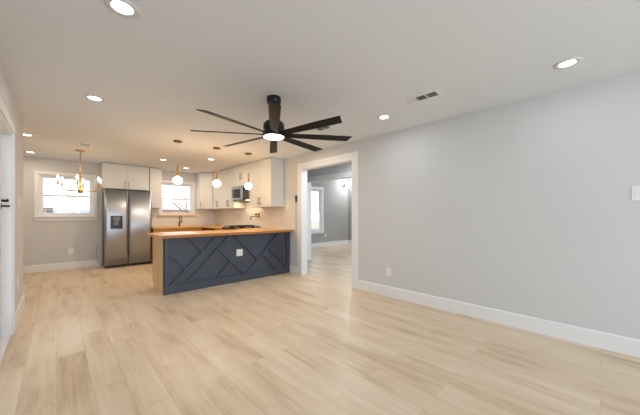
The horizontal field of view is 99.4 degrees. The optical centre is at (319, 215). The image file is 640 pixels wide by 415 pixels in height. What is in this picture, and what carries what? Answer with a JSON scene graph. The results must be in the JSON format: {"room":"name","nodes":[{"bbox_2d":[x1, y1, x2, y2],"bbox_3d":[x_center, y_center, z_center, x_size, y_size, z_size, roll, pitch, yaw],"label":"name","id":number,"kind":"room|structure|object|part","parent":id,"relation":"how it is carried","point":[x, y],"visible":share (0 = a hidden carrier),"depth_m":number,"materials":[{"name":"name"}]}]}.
{"room":"living room","nodes":[
{"label":"living room","id":0,"kind":"room"},
{"bbox_2d":[0,62,22,311],"bbox_3d":[-0.883,-0.010,0.342,0.140,2.440,9.120,0,0,-44],"label":"wall","id":1,"kind":"structure","parent":0,"point":[6,95],"depth_m":3.13,"materials":[{"name":"grey paint"}]},
{"bbox_2d":[1,114,11,360],"bbox_3d":[-2.852,0.189,2.375,0.141,2.041,0.942,0,0,-44],"label":"door","id":2,"kind":"structure","parent":1,"relation":"in","point":[6,134],"depth_m":2.71,"materials":[{"name":"white paint"}]},
{"bbox_3d":[-3.030,-0.108,2.607,0.072,0.100,0.162,0,0,-44],"label":"handle","id":3,"kind":"part","parent":2,"relation":"part of","materials":[{"name":"black metal"}]},
{"bbox_2d":[0,97,14,371],"bbox_3d":[-2.797,0.147,2.428,0.014,2.125,1.110,0,0,-44],"label":"trim","id":4,"kind":"structure","parent":1,"relation":"attached to","point":[3,110],"depth_m":2.76,"materials":[{"name":"white paint"}]},
{"bbox_2d":[15,294,24,330],"bbox_3d":[-3.596,1.135,3.255,0.016,0.150,1.160,0,0,-44],"label":"baseboard","id":5,"kind":"structure","parent":1,"relation":"attached to","point":[21,305],"depth_m":3.13,"materials":[{"name":"white paint"}]},
{"bbox_2d":[23,156,215,265],"bbox_3d":[-5.200,-0.010,6.683,5.532,2.440,0.160,0,0,-44],"label":"wall","id":6,"kind":"structure","parent":0,"point":[44,242],"depth_m":6.10,"materials":[{"name":"grey paint"}]},
{"bbox_2d":[23,259,101,273],"bbox_3d":[-6.138,1.135,5.665,2.470,0.150,0.016,0,0,-44],"label":"baseboard","id":7,"kind":"structure","parent":6,"relation":"attached to","point":[91,263],"depth_m":6.02,"materials":[{"name":"white paint"}]},
{"bbox_2d":[33,170,97,220],"bbox_3d":[-5.707,-0.414,6.136,1.069,1.077,0.170,0,0,-44],"label":"window","id":8,"kind":"structure","parent":6,"relation":"in","point":[39,215],"depth_m":6.06,"materials":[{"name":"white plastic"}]},
{"bbox_3d":[-5.682,0.071,6.111,1.069,0.107,0.100,0,0,-44],"label":"sill","id":9,"kind":"part","parent":8,"relation":"part of","materials":[{"name":"white paint"}]},
{"bbox_3d":[-5.752,-0.634,6.183,0.829,0.437,0.028,0,0,-44],"label":"sash","id":10,"kind":"part","parent":8,"relation":"part of","materials":[{"name":"white plastic"}]},
{"bbox_3d":[-5.729,-0.237,6.160,0.829,0.437,0.028,0,0,-44],"label":"sash","id":11,"kind":"part","parent":8,"relation":"part of","materials":[{"name":"white plastic"}]},
{"bbox_2d":[100,162,148,190],"bbox_3d":[-4.799,-0.927,6.701,0.934,0.590,0.388,0,0,-44],"label":"upper cabinet","id":12,"kind":"object","parent":6,"relation":"attached to","point":[112,176],"visible":1,"depth_m":6.55,"materials":[{"name":"white paint"}]},
{"bbox_3d":[-4.861,-0.926,6.429,0.464,0.584,0.020,0,0,-44],"label":"door","id":13,"kind":"part","parent":12,"relation":"part of","materials":[{"name":"white paint"}]},
{"bbox_3d":[-4.526,-0.926,6.754,0.464,0.584,0.020,0,0,-44],"label":"door","id":14,"kind":"part","parent":12,"relation":"part of","materials":[{"name":"white paint"}]},
{"bbox_2d":[147,167,161,207],"bbox_3d":[-4.362,-0.706,7.140,0.272,1.032,0.346,0,0,-44],"label":"upper cabinet","id":15,"kind":"object","parent":6,"relation":"attached to","point":[155,174],"visible":0.79,"depth_m":7.03,"materials":[{"name":"white paint"}]},
{"bbox_2d":[157,180,196,215],"bbox_3d":[-4.059,-0.471,7.730,1.030,0.988,0.175,0,0,-44],"label":"window","id":16,"kind":"structure","parent":6,"relation":"in","point":[191,185],"depth_m":7.84,"materials":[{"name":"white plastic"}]},
{"bbox_3d":[-4.090,-0.262,7.749,0.794,0.437,0.028,0,0,-44],"label":"sash","id":17,"kind":"part","parent":16,"relation":"part of","materials":[{"name":"white plastic"}]},
{"bbox_3d":[-4.113,-0.659,7.772,0.794,0.437,0.028,0,0,-44],"label":"sash","id":18,"kind":"part","parent":16,"relation":"part of","materials":[{"name":"white plastic"}]},
{"bbox_3d":[-4.034,0.008,7.705,1.030,0.030,0.105,0,0,-44],"label":"sill","id":19,"kind":"part","parent":16,"relation":"part of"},
{"bbox_2d":[196,173,212,208],"bbox_3d":[-3.266,-0.704,8.035,0.608,1.037,0.586,0,0,-44],"label":"upper cabinet","id":20,"kind":"object","parent":6,"relation":"attached to","point":[204,181],"visible":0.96,"depth_m":7.80,"materials":[{"name":"white paint"}]},
{"bbox_2d":[0,0,639,173],"bbox_3d":[-0.497,-1.290,2.755,6.820,0.120,12.348,0,0,-44],"label":"ceiling","id":21,"kind":"structure","parent":0,"point":[356,61],"depth_m":2.23,"materials":[{"name":"white paint"}]},
{"bbox_2d":[57,150,100,192],"bbox_3d":[-4.546,-0.825,5.150,0.651,0.809,0.680,0,0,-44],"label":"chandelier","id":22,"kind":"object","parent":21,"relation":"hanging from","point":[81,182],"visible":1,"depth_m":5.14,"materials":[{"name":"gold metal"}]},
{"bbox_2d":[78,142,92,147],"bbox_3d":[-4.112,-1.227,4.753,0.180,0.006,0.360,0,0,-44],"label":"ceiling vent","id":23,"kind":"object","parent":21,"relation":"in","point":[87,145],"visible":1,"depth_m":4.76,"materials":[{"name":"white plastic"}]},
{"bbox_2d":[84,94,104,101],"bbox_3d":[-2.363,-1.227,2.848,0.176,0.006,0.176,0,0,-44],"label":"recessed light","id":24,"kind":"object","parent":21,"relation":"in","point":[88,96],"visible":1,"depth_m":2.85,"materials":[{"name":"white glass"}]},
{"bbox_2d":[103,0,139,17],"bbox_3d":[-1.168,-1.227,1.605,0.176,0.006,0.176,0,0,-44],"label":"recessed light","id":25,"kind":"object","parent":21,"relation":"in","point":[124,8],"visible":1,"depth_m":1.61,"materials":[{"name":"white"}]},
{"bbox_2d":[173,140,181,183],"bbox_3d":[-2.352,-0.872,4.489,0.136,0.715,0.136,0,0,-44],"label":"pendant light","id":26,"kind":"object","parent":21,"relation":"hanging from","point":[177,180],"visible":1,"depth_m":4.46,"materials":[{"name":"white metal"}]},
{"bbox_3d":[-2.352,-0.577,4.489,0.136,0.125,0.136,0,0,-44],"label":"glass globe","id":27,"kind":"part","parent":26,"relation":"part of","materials":[{"name":"white glass"}]},
{"bbox_2d":[213,147,220,186],"bbox_3d":[-1.879,-0.872,4.947,0.136,0.715,0.136,0,0,-44],"label":"pendant light","id":28,"kind":"object","parent":21,"relation":"hanging from","point":[216,183],"visible":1,"depth_m":4.92,"materials":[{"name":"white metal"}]},
{"bbox_3d":[-1.879,-0.577,4.947,0.136,0.125,0.136,0,0,-44],"label":"glass globe","id":29,"kind":"part","parent":28,"relation":"part of","materials":[{"name":"white glass"}]},
{"bbox_2d":[245,153,251,188],"bbox_3d":[-1.422,-0.872,5.390,0.136,0.715,0.136,0,0,-44],"label":"pendant light","id":30,"kind":"object","parent":21,"relation":"hanging from","point":[248,185],"visible":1,"depth_m":5.36,"materials":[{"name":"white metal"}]},
{"bbox_3d":[-1.422,-0.577,5.390,0.136,0.125,0.136,0,0,-44],"label":"glass globe","id":31,"kind":"part","parent":30,"relation":"part of","materials":[{"name":"white glass"}]},
{"bbox_2d":[190,95,351,152],"bbox_3d":[-0.482,-1.018,2.840,1.540,0.422,1.540,0,0,16],"label":"ceiling fan","id":32,"kind":"object","parent":21,"relation":"hanging from","point":[273,128],"visible":1,"depth_m":2.75,"materials":[{"name":"black metal"}]},
{"bbox_3d":[-0.939,-0.840,2.759,0.737,0.030,0.096,0,0,-10],"label":"blade","id":33,"kind":"part","parent":32,"relation":"part of","materials":[{"name":"black wood"}]},
{"bbox_3d":[-0.748,-0.840,2.460,0.096,0.030,0.737,0,0,35],"label":"blade","id":34,"kind":"part","parent":32,"relation":"part of","materials":[{"name":"black wood"}]},
{"bbox_3d":[-0.862,-0.840,3.105,0.737,0.030,0.096,0,0,35],"label":"blade","id":35,"kind":"part","parent":32,"relation":"part of","materials":[{"name":"black wood"}]},
{"bbox_3d":[-0.564,-0.840,3.296,0.096,0.030,0.737,0,0,-10],"label":"blade","id":36,"kind":"part","parent":32,"relation":"part of","materials":[{"name":"black"}]},
{"bbox_3d":[-0.401,-0.840,2.384,0.096,0.030,0.737,0,0,-10],"label":"blade","id":37,"kind":"part","parent":32,"relation":"part of","materials":[{"name":"black wood"}]},
{"bbox_3d":[-0.217,-0.840,3.220,0.096,0.030,0.737,0,0,35],"label":"blade","id":38,"kind":"part","parent":32,"relation":"part of","materials":[{"name":"black wood"}]},
{"bbox_3d":[-0.102,-0.840,2.575,0.737,0.030,0.096,0,0,35],"label":"blade","id":39,"kind":"part","parent":32,"relation":"part of","materials":[{"name":"black wood"}]},
{"bbox_3d":[-0.026,-0.840,2.921,0.737,0.030,0.096,0,0,-10],"label":"blade","id":40,"kind":"part","parent":32,"relation":"part of","materials":[{"name":"black wood"}]},
{"bbox_2d":[308,126,333,132],"bbox_3d":[0.004,-1.226,3.861,0.160,0.008,0.370,0,0,-44],"label":"ceiling vent","id":41,"kind":"object","parent":21,"relation":"in","point":[317,130],"visible":0.83,"depth_m":3.88,"materials":[{"name":"white plastic"}]},
{"bbox_2d":[377,114,390,119],"bbox_3d":[0.801,-1.227,3.398,0.176,0.006,0.176,0,0,-44],"label":"recessed light","id":42,"kind":"object","parent":21,"relation":"in","point":[385,116],"visible":1,"depth_m":3.40,"materials":[{"name":"white glass"}]},
{"bbox_2d":[402,89,442,104],"bbox_3d":[1.059,-1.226,2.834,0.160,0.008,0.370,0,0,-44],"label":"ceiling vent","id":43,"kind":"object","parent":21,"relation":"in","point":[434,93],"visible":1,"depth_m":2.82,"materials":[{"name":"white plastic"}]},
{"bbox_2d":[553,57,581,69],"bbox_3d":[2.001,-1.227,2.196,0.176,0.006,0.176,0,0,-44],"label":"recessed light","id":44,"kind":"object","parent":21,"relation":"in","point":[573,61],"visible":1,"depth_m":2.19,"materials":[{"name":"white glass"}]},
{"bbox_2d":[0,244,639,414],"bbox_3d":[1.004,1.270,4.209,11.000,0.120,12.348,0,0,-44],"label":"floor","id":45,"kind":"structure","parent":0,"point":[96,340],"depth_m":2.28,"materials":[{"name":"brown wood"}]},
{"bbox_2d":[102,189,151,267],"bbox_3d":[-4.710,0.311,6.641,0.922,1.798,0.543,0,0,-44],"label":"refrigerator","id":46,"kind":"object","parent":45,"relation":"on","point":[126,215],"visible":1,"depth_m":6.43,"materials":[{"name":"grey metal"}]},
{"bbox_3d":[-4.719,0.285,6.301,0.436,1.710,0.068,0,0,-44],"label":"freezer door","id":47,"kind":"part","parent":46,"relation":"part of","materials":[{"name":"silver metal"}]},
{"bbox_3d":[-4.563,0.190,6.415,0.020,1.440,0.009,0,0,-44],"label":"door handle","id":48,"kind":"part","parent":46,"relation":"part of","materials":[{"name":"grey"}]},
{"bbox_3d":[-4.520,0.190,6.457,0.020,1.440,0.009,0,0,-44],"label":"door handle","id":49,"kind":"part","parent":46,"relation":"part of","materials":[{"name":"grey metal"}]},
{"bbox_3d":[-4.385,0.285,6.625,0.478,1.710,0.068,0,0,-44],"label":"fridge door","id":50,"kind":"part","parent":46,"relation":"part of","materials":[{"name":"silver metal"}]},
{"bbox_2d":[151,229,170,262],"bbox_3d":[-4.203,0.776,7.100,0.393,0.867,0.641,0,0,-44],"label":"base cabinet","id":51,"kind":"object","parent":45,"relation":"on","point":[153,230],"visible":0.17,"depth_m":6.82,"materials":[{"name":"brown wood"}]},
{"bbox_3d":[-4.009,0.429,6.900,0.391,0.162,0.020,0,0,-44],"label":"drawer","id":52,"kind":"part","parent":51,"relation":"part of","materials":[{"name":"brown wood"}]},
{"bbox_2d":[171,228,202,231],"bbox_3d":[-3.771,0.776,7.519,0.808,0.867,0.641,0,0,-44],"label":"base cabinet","id":53,"kind":"object","parent":45,"relation":"on","point":[173,229],"visible":0.16,"depth_m":7.28,"materials":[{"name":"brown wood"}]},
{"bbox_3d":[-3.722,0.429,7.178,0.401,0.162,0.020,0,0,-44],"label":"drawer","id":54,"kind":"part","parent":53,"relation":"part of","materials":[{"name":"brown wood"}]},
{"bbox_2d":[152,225,228,228],"bbox_3d":[-3.259,0.321,7.152,1.828,0.042,1.864,0,0,-44],"label":"countertop","id":55,"kind":"structure","parent":53,"relation":"on","point":[194,226],"depth_m":7.28,"materials":[{"name":"brown wood"}]},
{"bbox_3d":[-3.431,0.429,7.460,0.401,0.162,0.020,0,0,-44],"label":"drawer","id":56,"kind":"part","parent":53,"relation":"part of","materials":[{"name":"brown wood"}]},
{"bbox_2d":[153,232,289,294],"bbox_3d":[-1.726,0.776,5.157,2.386,0.867,0.661,0,0,-44],"label":"base cabinet","id":57,"kind":"object","parent":45,"relation":"on","point":[184,264],"visible":0.84,"depth_m":4.66,"materials":[{"name":"blue wood"}]},
{"bbox_3d":[-2.593,0.776,4.352,0.021,0.867,0.610,0,0,-44],"label":"panel","id":58,"kind":"part","parent":57,"relation":"part of","materials":[{"name":"brown wood"}]},
{"bbox_2d":[147,228,293,238],"bbox_3d":[-1.865,0.320,5.262,2.454,0.043,1.243,0,0,-44],"label":"countertop","id":59,"kind":"structure","parent":57,"relation":"on","point":[239,231],"depth_m":4.79,"materials":[{"name":"brown wood"}]},
{"bbox_2d":[161,231,196,234],"bbox_3d":[-2.390,0.296,4.618,0.496,0.004,0.711,0,0,-37],"label":"paper sheets","id":60,"kind":"object","parent":59,"relation":"on","point":[183,232],"visible":1,"depth_m":4.65,"materials":[{"name":"white paper"}]},
{"bbox_3d":[-1.512,0.352,4.936,2.386,0.019,0.016,0,0,-44],"label":"rail","id":61,"kind":"part","parent":57,"relation":"part of","materials":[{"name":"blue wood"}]},
{"bbox_3d":[-1.507,1.144,4.931,2.386,0.132,0.031,0,0,-44],"label":"rail","id":62,"kind":"part","parent":57,"relation":"part of","materials":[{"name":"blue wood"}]},
{"bbox_2d":[237,249,242,255],"bbox_3d":[-1.473,0.684,4.980,0.122,0.122,0.009,0,0,-44],"label":"wall outlet","id":63,"kind":"object","parent":57,"relation":"attached to","point":[239,251],"visible":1,"depth_m":4.98,"materials":[{"name":"white plastic"}]},
{"bbox_2d":[222,225,260,229],"bbox_3d":[-1.932,0.717,6.601,0.684,0.946,0.764,0,0,-44],"label":"range","id":64,"kind":"object","parent":45,"relation":"on","point":[231,227],"visible":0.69,"depth_m":6.42,"materials":[{"name":"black metal"}]},
{"bbox_2d":[222,227,260,228],"bbox_3d":[-1.914,0.295,6.619,0.634,0.018,0.764,0,0,-44],"label":"cooktop","id":65,"kind":"object","parent":64,"relation":"in","point":[222,227],"depth_m":6.37,"materials":[{"name":"black metal"}]},
{"bbox_2d":[311,179,347,243],"bbox_3d":[-0.280,-0.250,10.347,4.300,2.920,0.150,0,0,-44],"label":"wall","id":66,"kind":"structure","parent":0,"point":[335,194],"depth_m":11.09,"materials":[{"name":"grey paint"}]},
{"bbox_2d":[311,186,324,233],"bbox_3d":[-0.309,-0.195,10.256,1.220,1.780,0.170,0,0,-44],"label":"window","id":67,"kind":"structure","parent":66,"relation":"in","point":[320,190],"depth_m":10.57,"materials":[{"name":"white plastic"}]},
{"bbox_3d":[-0.332,0.166,10.279,0.914,0.772,0.028,0,0,-44],"label":"sash","id":68,"kind":"part","parent":67,"relation":"part of","materials":[{"name":"white plastic"}]},
{"bbox_3d":[-0.285,0.641,10.230,1.220,0.107,0.100,0,0,-44],"label":"sill","id":69,"kind":"part","parent":67,"relation":"part of","materials":[{"name":"white paint"}]},
{"bbox_2d":[311,240,347,247],"bbox_3d":[-0.233,1.135,10.277,4.030,0.150,0.016,0,0,-44],"label":"baseboard","id":70,"kind":"structure","parent":66,"relation":"attached to","point":[343,241],"depth_m":10.82,"materials":[{"name":"white paint"}]},
{"bbox_2d":[307,163,351,177],"bbox_3d":[0.307,-0.250,6.738,0.120,2.920,5.850,0,0,-44],"label":"wall","id":71,"kind":"structure","parent":0,"point":[347,167],"depth_m":6.70,"materials":[{"name":"grey paint"}]},
{"bbox_2d":[307,171,351,259],"bbox_3d":[0.916,0.100,6.110,0.156,2.220,3.720,0,0,-44],"label":"trim","id":72,"kind":"structure","parent":71,"relation":"attached to","point":[343,175],"depth_m":7.32,"materials":[{"name":"white paint"}]},
{"bbox_2d":[348,178,351,239],"bbox_3d":[3.298,-0.250,9.637,0.150,2.920,5.850,0,0,-44],"label":"wall","id":73,"kind":"structure","parent":0,"point":[349,179],"depth_m":11.61,"materials":[{"name":"grey paint"}]},
{"bbox_2d":[216,71,639,339],"bbox_3d":[0.981,-0.010,4.186,0.130,2.440,12.048,0,0,-44],"label":"wall","id":74,"kind":"structure","parent":0,"point":[526,207],"depth_m":2.95,"materials":[{"name":"grey paint"}]},
{"bbox_2d":[213,170,223,208],"bbox_3d":[-2.754,-0.704,7.685,0.360,1.037,0.638,0,0,-44],"label":"upper cabinet","id":75,"kind":"object","parent":74,"relation":"attached to","point":[217,191],"visible":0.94,"depth_m":7.54,"materials":[{"name":"white paint"}]},
{"bbox_3d":[-2.964,-0.703,7.704,0.020,1.031,0.317,0,0,-44],"label":"door","id":76,"kind":"part","parent":75,"relation":"part of","materials":[{"name":"white paint"}]},
{"bbox_3d":[-2.741,-0.703,7.474,0.020,1.031,0.317,0,0,-44],"label":"door","id":77,"kind":"part","parent":75,"relation":"part of","materials":[{"name":"white paint"}]},
{"bbox_2d":[223,167,245,208],"bbox_3d":[-2.303,-0.704,7.220,0.360,1.037,0.643,0,0,-44],"label":"upper cabinet","id":78,"kind":"object","parent":74,"relation":"attached to","point":[228,174],"visible":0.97,"depth_m":7.10,"materials":[{"name":"white paint"}]},
{"bbox_3d":[-2.514,-0.703,7.240,0.020,1.031,0.320,0,0,-44],"label":"door","id":79,"kind":"part","parent":78,"relation":"part of","materials":[{"name":"white paint"}]},
{"bbox_3d":[-2.290,-0.703,7.008,0.020,1.031,0.320,0,0,-44],"label":"door","id":80,"kind":"part","parent":78,"relation":"part of","materials":[{"name":"white paint"}]},
{"bbox_2d":[234,163,248,186],"bbox_3d":[-1.811,-0.969,6.712,0.360,0.507,0.758,0,0,-44],"label":"upper cabinet","id":81,"kind":"object","parent":74,"relation":"attached to","point":[241,172],"visible":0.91,"depth_m":6.60,"materials":[{"name":"white paint"}]},
{"bbox_3d":[-2.042,-0.968,6.752,0.020,0.501,0.377,0,0,-44],"label":"door","id":82,"kind":"part","parent":81,"relation":"part of","materials":[{"name":"white paint"}]},
{"bbox_2d":[231,185,248,200],"bbox_3d":[-1.841,-0.535,6.682,0.445,0.347,0.748,0,0,-44],"label":"microwave","id":83,"kind":"object","parent":81,"relation":"attached to","point":[238,193],"visible":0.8,"depth_m":6.52,"materials":[{"name":"grey metal"}]},
{"bbox_3d":[-2.014,-0.524,6.634,0.041,0.293,0.576,0,0,-44],"label":"door","id":84,"kind":"part","parent":83,"relation":"part of","materials":[{"name":"silver metal"}]},
{"bbox_3d":[-1.752,-0.524,6.365,0.040,0.293,0.168,0,0,-44],"label":"control panel","id":85,"kind":"part","parent":83,"relation":"part of","materials":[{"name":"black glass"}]},
{"bbox_3d":[-1.778,-0.968,6.479,0.020,0.501,0.377,0,0,-44],"label":"door","id":86,"kind":"part","parent":81,"relation":"part of","materials":[{"name":"white paint"}]},
{"bbox_2d":[249,157,283,207],"bbox_3d":[-1.231,-0.704,6.114,0.360,1.037,0.893,0,0,-44],"label":"upper cabinet","id":87,"kind":"object","parent":74,"relation":"attached to","point":[266,176],"visible":0.98,"depth_m":5.87,"materials":[{"name":"white paint"}]},
{"bbox_3d":[-1.486,-0.703,6.179,0.020,1.031,0.444,0,0,-44],"label":"door","id":88,"kind":"part","parent":87,"relation":"part of","materials":[{"name":"white paint"}]},
{"bbox_3d":[-1.175,-0.703,5.857,0.020,1.031,0.444,0,0,-44],"label":"door","id":89,"kind":"part","parent":87,"relation":"part of","materials":[{"name":"white paint"}]},
{"bbox_2d":[290,265,296,273],"bbox_3d":[-0.555,1.135,5.681,0.016,0.150,0.268,0,0,-44],"label":"baseboard","id":90,"kind":"structure","parent":74,"relation":"attached to","point":[293,269],"depth_m":5.67,"materials":[{"name":"white paint"}]},
{"bbox_2d":[297,151,357,288],"bbox_3d":[0.134,0.078,5.067,0.156,2.263,1.558,0,0,-44],"label":"trim","id":91,"kind":"structure","parent":74,"relation":"attached to","point":[352,157],"depth_m":5.24,"materials":[{"name":"white paint"}]},
{"bbox_2d":[386,268,390,275],"bbox_3d":[1.024,0.842,4.056,0.009,0.115,0.072,0,0,-44],"label":"wall outlet","id":92,"kind":"object","parent":74,"relation":"attached to","point":[388,270],"visible":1,"depth_m":4.05,"materials":[{"name":"white plastic"}]},
{"bbox_2d":[358,280,639,357],"bbox_3d":[2.878,1.135,2.138,0.016,0.150,6.465,0,0,-44],"label":"baseboard","id":93,"kind":"structure","parent":74,"relation":"attached to","point":[598,339],"depth_m":2.89,"materials":[{"name":"white paint"}]},
{"bbox_2d":[631,186,639,199],"bbox_3d":[2.743,-0.190,2.282,0.010,0.125,0.165,0,0,-44],"label":"light switch","id":94,"kind":"object","parent":74,"relation":"attached to","point":[635,190],"visible":1,"depth_m":2.32,"materials":[{"name":"white plastic"}]},
{"label":"outside","id":95,"kind":"structure","parent":0,"visible":0},
{"bbox_2d":[311,221,318,228],"bbox_3d":[-10.217,1.810,24.912,100.000,0.100,110.000,0,0,-44],"label":"ground","id":96,"kind":"structure","parent":95,"point":[314,224],"depth_m":49.55,"materials":[{"name":"white"}]},
{"bbox_2d":[43,197,89,212],"bbox_3d":[-21.499,0.160,21.610,8.200,3.200,8.240,0,0,-44],"label":"house","id":97,"kind":"structure","parent":96,"relation":"on","point":[50,204],"depth_m":19.96,"materials":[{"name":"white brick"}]},
{"bbox_3d":[-18.945,0.015,19.140,0.530,0.810,0.019,0,0,-44],"label":"pane","id":98,"kind":"part","parent":97,"relation":"part of","materials":[{"name":"glass"}]},
{"bbox_3d":[-17.656,0.015,20.390,0.540,0.810,0.019,0,0,-44],"label":"pane","id":99,"kind":"part","parent":97,"relation":"part of","materials":[{"name":"glass"}]},
{"bbox_2d":[162,201,189,212],"bbox_3d":[-14.892,0.160,28.012,9.400,3.200,8.240,0,0,-44],"label":"house","id":100,"kind":"structure","parent":96,"relation":"on","point":[167,206],"depth_m":25.05,"materials":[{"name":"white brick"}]},
{"bbox_2d":[164,185,188,212],"bbox_3d":[-5.796,-0.885,13.009,3.699,5.312,4.514,0,0,-44],"label":"bare tree","id":101,"kind":"object","parent":96,"relation":"on","point":[164,185],"visible":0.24,"depth_m":11.63,"materials":[{"name":"grey plant"}]}
]}

